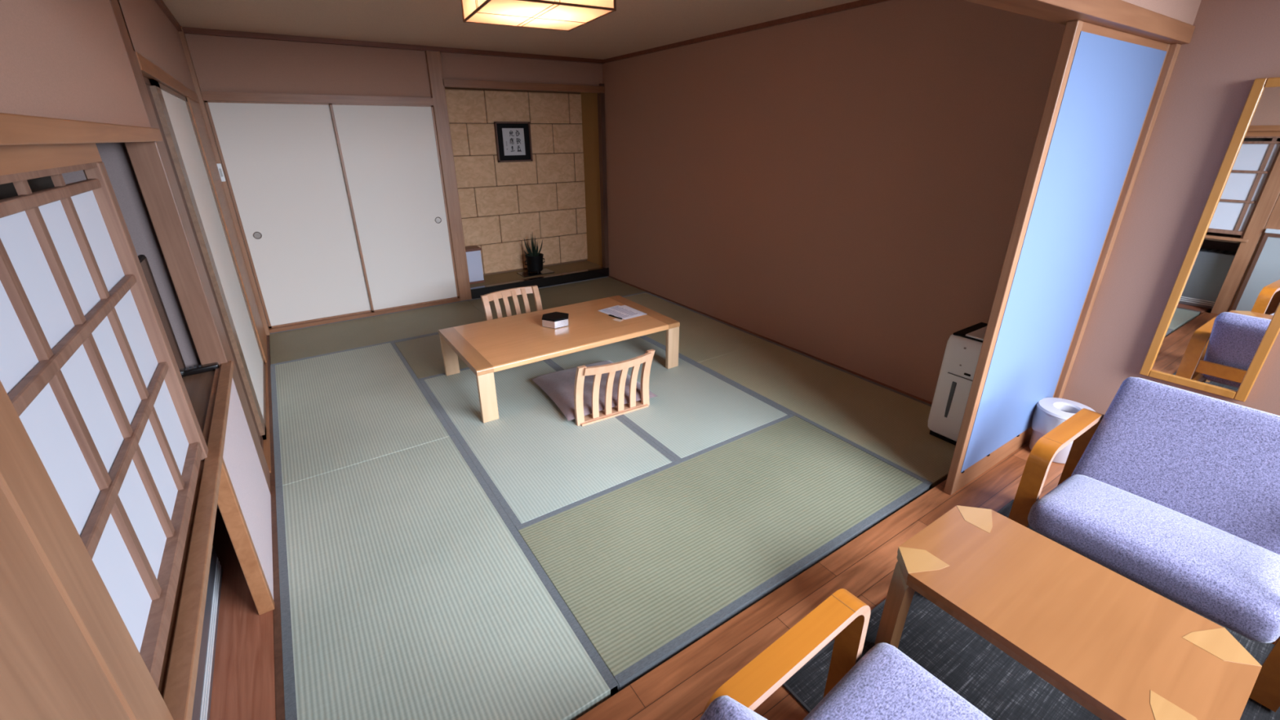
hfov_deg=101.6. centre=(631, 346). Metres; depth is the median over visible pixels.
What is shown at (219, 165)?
wall switch
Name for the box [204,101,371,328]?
door
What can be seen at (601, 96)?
trim
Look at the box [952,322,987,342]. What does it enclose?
air vent
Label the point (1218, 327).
wall mirror
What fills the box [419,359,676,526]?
mat
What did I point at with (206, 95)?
trim
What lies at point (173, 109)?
door
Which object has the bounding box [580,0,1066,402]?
wall
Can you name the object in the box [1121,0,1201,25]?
wall
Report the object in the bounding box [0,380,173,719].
trim
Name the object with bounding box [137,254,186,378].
television
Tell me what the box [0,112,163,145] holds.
trim
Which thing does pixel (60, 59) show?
wall
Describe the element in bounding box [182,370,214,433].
trim
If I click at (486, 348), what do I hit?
table
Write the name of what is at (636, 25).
ceiling
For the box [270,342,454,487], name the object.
mat
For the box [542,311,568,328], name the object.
box
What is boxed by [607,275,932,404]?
baseboard
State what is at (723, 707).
cushion
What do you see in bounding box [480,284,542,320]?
chair
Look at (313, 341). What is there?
mat
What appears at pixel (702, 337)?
mat
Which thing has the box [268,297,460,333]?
trim
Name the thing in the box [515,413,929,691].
mat
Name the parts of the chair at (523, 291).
rail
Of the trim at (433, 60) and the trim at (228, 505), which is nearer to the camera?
the trim at (228, 505)
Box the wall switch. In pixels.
[216,163,226,181]
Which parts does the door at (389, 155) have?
finger pull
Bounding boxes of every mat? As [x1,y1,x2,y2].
[269,300,486,365]
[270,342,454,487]
[275,435,618,719]
[394,333,470,380]
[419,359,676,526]
[466,276,646,319]
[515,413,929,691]
[546,336,791,460]
[623,292,770,363]
[695,341,955,490]
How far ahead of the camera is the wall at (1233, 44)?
2.34 m
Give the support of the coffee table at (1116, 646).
on the area rug at (983, 674)
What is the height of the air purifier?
0.622 m
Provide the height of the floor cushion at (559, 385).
0.083 m
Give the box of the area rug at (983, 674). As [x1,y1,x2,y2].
[782,499,1279,719]
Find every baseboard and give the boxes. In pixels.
[266,335,284,719]
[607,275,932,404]
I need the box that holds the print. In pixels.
[601,306,635,317]
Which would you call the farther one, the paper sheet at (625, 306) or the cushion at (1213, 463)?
the paper sheet at (625, 306)
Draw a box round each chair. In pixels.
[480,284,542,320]
[573,349,655,426]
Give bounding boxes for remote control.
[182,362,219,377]
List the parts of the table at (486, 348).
leg, rail, leg, rail, leg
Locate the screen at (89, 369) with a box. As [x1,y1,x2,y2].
[0,161,208,688]
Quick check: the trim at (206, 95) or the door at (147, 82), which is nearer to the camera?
the door at (147, 82)
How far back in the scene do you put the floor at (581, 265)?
6.12 m
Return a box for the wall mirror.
[1139,77,1279,401]
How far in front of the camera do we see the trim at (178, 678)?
1.16 m
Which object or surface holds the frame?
attached to the wall at (502, 204)
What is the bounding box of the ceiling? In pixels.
[162,0,858,59]
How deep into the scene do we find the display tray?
6.07 m
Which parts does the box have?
lid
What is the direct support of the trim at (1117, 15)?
attached to the wall at (1184, 11)
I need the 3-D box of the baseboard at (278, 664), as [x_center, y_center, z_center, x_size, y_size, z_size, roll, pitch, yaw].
[-1.988,0.587,2.886,0.023,0.050,4.390,-14,26,-31]
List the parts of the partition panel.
rail, rail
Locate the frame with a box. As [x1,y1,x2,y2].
[493,121,533,162]
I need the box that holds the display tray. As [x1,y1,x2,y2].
[516,268,554,277]
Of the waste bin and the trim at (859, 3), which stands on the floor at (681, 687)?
the waste bin
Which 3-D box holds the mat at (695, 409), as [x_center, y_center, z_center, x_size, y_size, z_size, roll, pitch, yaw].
[0.115,0.255,3.670,0.885,0.055,1.781,-14,26,-31]
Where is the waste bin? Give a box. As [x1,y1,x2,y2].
[1029,397,1096,463]
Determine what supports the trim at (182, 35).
attached to the wall at (60, 59)
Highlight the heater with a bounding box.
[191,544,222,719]
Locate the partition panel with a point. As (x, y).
(1104, 80)
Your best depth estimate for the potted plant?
6.00 m
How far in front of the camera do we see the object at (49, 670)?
0.59 m
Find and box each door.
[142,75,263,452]
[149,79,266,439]
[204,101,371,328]
[328,103,459,311]
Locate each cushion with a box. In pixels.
[530,360,657,421]
[699,695,767,719]
[803,642,992,719]
[1027,474,1279,643]
[1071,377,1279,555]
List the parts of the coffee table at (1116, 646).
leg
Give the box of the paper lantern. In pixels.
[465,245,484,284]
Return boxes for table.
[438,295,679,422]
[875,505,1262,719]
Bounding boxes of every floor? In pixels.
[209,440,1065,719]
[470,260,602,287]
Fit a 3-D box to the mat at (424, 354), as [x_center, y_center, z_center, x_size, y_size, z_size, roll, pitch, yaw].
[-1.000,-0.064,4.483,1.781,0.055,0.902,-14,26,-31]
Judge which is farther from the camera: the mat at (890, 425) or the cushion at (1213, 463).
the mat at (890, 425)
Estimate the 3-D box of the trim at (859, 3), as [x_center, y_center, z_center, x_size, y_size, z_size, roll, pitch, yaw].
[-0.558,-1.952,2.913,3.510,0.035,4.420,-14,26,-31]
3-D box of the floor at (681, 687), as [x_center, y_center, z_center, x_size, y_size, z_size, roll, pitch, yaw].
[0.514,0.896,2.080,4.400,0.060,3.290,-14,26,-31]
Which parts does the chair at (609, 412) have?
rail, seat, rail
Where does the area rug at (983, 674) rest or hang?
on the floor at (681, 687)
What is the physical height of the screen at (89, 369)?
0.847 m
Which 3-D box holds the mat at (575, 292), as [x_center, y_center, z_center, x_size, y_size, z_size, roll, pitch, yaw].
[-0.782,-0.513,5.590,1.726,0.055,0.849,-14,26,-31]
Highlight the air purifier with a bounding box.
[927,322,987,445]
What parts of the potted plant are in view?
pot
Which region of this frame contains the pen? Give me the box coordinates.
[608,314,622,319]
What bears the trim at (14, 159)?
attached to the wall at (60, 59)
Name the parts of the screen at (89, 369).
rail, rail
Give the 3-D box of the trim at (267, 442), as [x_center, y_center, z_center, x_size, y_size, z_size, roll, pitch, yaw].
[-2.551,0.305,3.580,0.104,0.062,2.400,-14,26,-31]
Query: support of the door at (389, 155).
in the wall at (220, 64)
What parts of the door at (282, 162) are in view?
finger pull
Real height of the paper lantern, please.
0.378 m
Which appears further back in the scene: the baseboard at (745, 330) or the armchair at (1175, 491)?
the baseboard at (745, 330)
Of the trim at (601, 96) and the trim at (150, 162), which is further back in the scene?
the trim at (601, 96)
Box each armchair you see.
[699,588,992,719]
[1008,377,1279,712]
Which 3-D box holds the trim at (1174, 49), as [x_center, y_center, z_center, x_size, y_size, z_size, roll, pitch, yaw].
[2.321,-0.419,2.642,0.055,1.930,0.120,-14,26,-31]
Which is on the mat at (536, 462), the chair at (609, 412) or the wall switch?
the chair at (609, 412)
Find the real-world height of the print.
0.001 m
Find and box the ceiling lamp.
[461,0,616,31]
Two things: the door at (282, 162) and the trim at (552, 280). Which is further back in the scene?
the trim at (552, 280)
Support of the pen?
on the table at (486, 348)
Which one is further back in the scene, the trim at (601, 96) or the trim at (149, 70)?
the trim at (601, 96)
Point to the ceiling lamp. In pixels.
(567, 15)
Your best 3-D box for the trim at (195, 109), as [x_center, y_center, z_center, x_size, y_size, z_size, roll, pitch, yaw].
[-2.999,-0.824,3.889,0.051,1.830,0.730,-14,26,-31]
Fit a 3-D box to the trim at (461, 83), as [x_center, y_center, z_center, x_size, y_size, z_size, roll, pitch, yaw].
[-1.018,-2.580,5.183,1.700,0.063,0.065,-14,26,-31]
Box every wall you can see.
[0,0,273,599]
[184,33,603,97]
[444,87,587,275]
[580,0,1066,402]
[1062,0,1279,415]
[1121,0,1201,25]
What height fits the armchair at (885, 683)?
0.673 m
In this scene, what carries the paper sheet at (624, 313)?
on the table at (486, 348)
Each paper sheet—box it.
[597,305,641,319]
[622,305,646,319]
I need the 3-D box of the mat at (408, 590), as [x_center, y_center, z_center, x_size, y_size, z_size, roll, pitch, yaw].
[-0.893,0.897,2.099,0.871,0.055,1.769,-14,26,-31]
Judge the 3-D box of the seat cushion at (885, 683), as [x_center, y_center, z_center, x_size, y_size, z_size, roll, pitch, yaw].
[0.678,0.948,1.067,0.421,0.159,0.608,-16,27,-33]
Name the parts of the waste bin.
lid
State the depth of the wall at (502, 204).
5.91 m
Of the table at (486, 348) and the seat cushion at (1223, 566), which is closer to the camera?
the seat cushion at (1223, 566)
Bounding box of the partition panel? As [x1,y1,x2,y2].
[943,19,1169,495]
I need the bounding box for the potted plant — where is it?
[524,234,544,273]
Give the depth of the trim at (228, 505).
1.77 m
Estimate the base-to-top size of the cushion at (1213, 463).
0.428 m
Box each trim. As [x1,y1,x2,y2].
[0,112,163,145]
[0,142,102,175]
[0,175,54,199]
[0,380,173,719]
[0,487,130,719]
[109,0,270,492]
[135,52,199,103]
[154,0,889,63]
[158,360,233,719]
[177,26,270,335]
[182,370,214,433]
[186,97,266,362]
[200,91,434,105]
[217,458,274,614]
[263,334,271,472]
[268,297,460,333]
[425,50,471,301]
[443,78,604,93]
[470,266,608,298]
[597,83,608,267]
[964,0,1195,44]
[1053,43,1181,398]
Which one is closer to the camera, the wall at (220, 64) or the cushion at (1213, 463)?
the cushion at (1213, 463)

